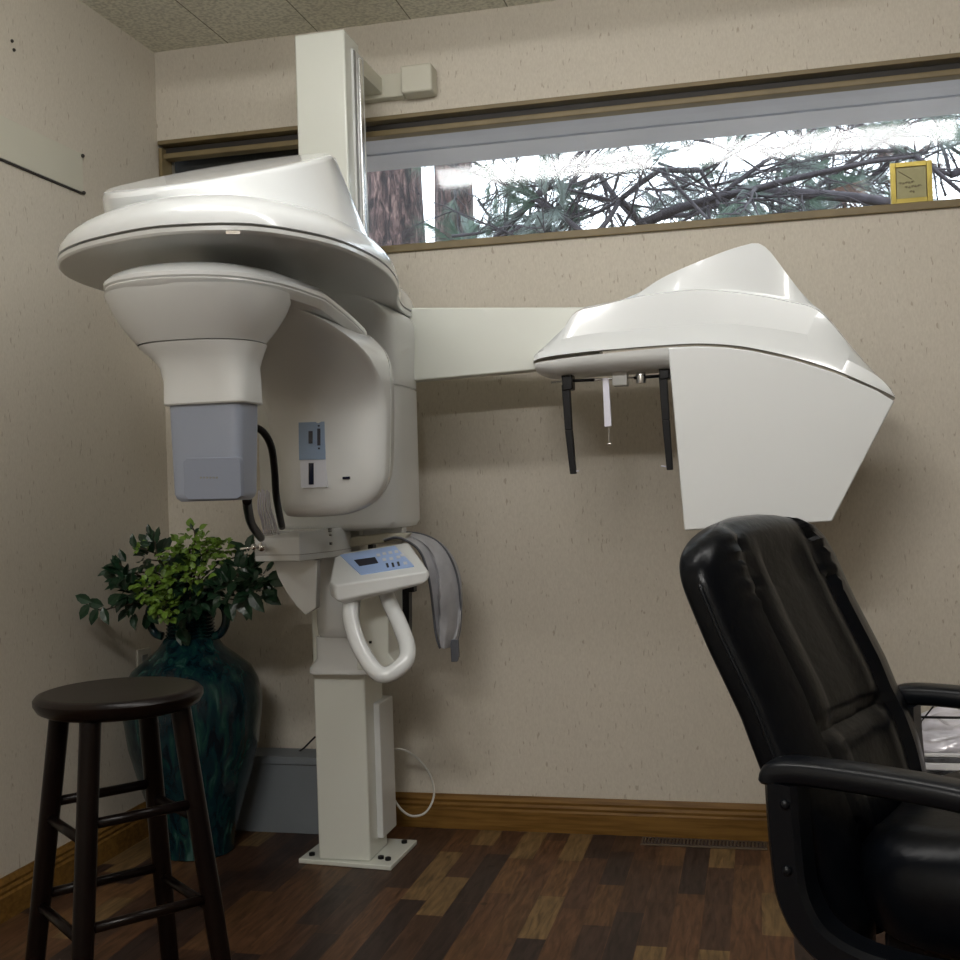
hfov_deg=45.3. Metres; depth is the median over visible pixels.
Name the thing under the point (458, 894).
floor
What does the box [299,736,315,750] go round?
cable
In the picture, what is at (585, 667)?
wall
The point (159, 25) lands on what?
ceiling
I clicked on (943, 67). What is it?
window
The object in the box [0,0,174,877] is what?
wall
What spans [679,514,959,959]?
office chair
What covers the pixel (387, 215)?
pine tree
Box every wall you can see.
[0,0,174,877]
[154,0,959,803]
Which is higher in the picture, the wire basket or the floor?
the wire basket
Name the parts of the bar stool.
leg, leg, seat, leg, leg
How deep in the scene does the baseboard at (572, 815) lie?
3.58 m
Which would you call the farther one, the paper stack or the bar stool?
the paper stack
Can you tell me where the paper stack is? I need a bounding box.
[925,762,959,770]
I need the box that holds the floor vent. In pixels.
[640,837,767,849]
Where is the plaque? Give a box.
[889,160,932,203]
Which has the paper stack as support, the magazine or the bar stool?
the magazine
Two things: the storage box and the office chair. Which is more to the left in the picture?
the storage box
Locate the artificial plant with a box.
[75,518,282,645]
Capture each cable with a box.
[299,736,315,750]
[394,748,434,816]
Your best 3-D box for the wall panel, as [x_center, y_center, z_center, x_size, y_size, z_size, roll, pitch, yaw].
[-1.385,-0.921,2.698,0.014,0.124,1.610,-2,0,13]
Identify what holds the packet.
on the envelope
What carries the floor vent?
in the floor
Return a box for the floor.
[0,826,884,959]
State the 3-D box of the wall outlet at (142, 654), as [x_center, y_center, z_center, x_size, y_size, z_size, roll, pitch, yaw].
[-1.090,0.597,3.737,0.008,0.100,0.085,-2,0,13]
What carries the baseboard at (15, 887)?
attached to the wall at (83, 449)
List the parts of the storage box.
box lid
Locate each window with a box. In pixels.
[158,53,959,253]
[380,119,959,244]
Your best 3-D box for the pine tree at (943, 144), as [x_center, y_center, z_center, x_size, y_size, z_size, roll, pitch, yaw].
[2.873,-2.441,9.125,4.701,7.000,2.704,-2,0,3]
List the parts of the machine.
arm, chin knob, chin knob, label plate blue, label plate, plate, column panel, guide rail, post, bracket arm, control panel, lead apron, plate, ear rod, adjust knob, ear rod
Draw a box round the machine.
[57,30,894,870]
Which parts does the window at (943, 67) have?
head trim, head rail, sill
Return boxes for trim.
[175,149,298,173]
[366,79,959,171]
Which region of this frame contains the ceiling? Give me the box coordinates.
[80,0,554,52]
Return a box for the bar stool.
[25,676,231,959]
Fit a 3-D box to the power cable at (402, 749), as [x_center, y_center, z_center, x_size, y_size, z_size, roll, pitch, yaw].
[-0.212,0.938,3.576,0.146,0.220,0.049,-2,0,-8]
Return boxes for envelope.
[924,752,959,757]
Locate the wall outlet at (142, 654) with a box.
[136,647,150,665]
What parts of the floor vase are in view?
handle, handle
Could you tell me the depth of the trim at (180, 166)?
4.06 m
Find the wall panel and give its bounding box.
[0,115,85,194]
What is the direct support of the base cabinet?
on the floor
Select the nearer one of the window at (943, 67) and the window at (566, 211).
the window at (943, 67)
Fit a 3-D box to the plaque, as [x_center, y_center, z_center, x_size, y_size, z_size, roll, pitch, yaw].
[1.266,-0.872,3.379,0.116,0.122,0.014,-2,0,13]
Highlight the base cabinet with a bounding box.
[926,770,954,772]
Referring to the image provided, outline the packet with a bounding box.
[921,707,959,752]
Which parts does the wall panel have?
shadow rail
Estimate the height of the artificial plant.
0.392 m
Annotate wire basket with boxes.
[921,706,959,774]
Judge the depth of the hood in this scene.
2.43 m
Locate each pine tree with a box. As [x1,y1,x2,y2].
[367,167,425,245]
[434,162,588,241]
[559,114,959,222]
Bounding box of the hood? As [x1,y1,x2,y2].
[57,153,413,317]
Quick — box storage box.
[236,747,318,833]
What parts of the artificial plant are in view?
plant stem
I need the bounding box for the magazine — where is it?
[925,757,959,762]
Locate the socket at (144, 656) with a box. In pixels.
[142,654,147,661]
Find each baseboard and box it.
[0,802,148,923]
[395,792,768,841]
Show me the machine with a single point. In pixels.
(260, 290)
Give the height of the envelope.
0.010 m
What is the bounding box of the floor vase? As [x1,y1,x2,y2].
[123,581,261,861]
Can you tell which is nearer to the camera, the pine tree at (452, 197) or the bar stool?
the bar stool

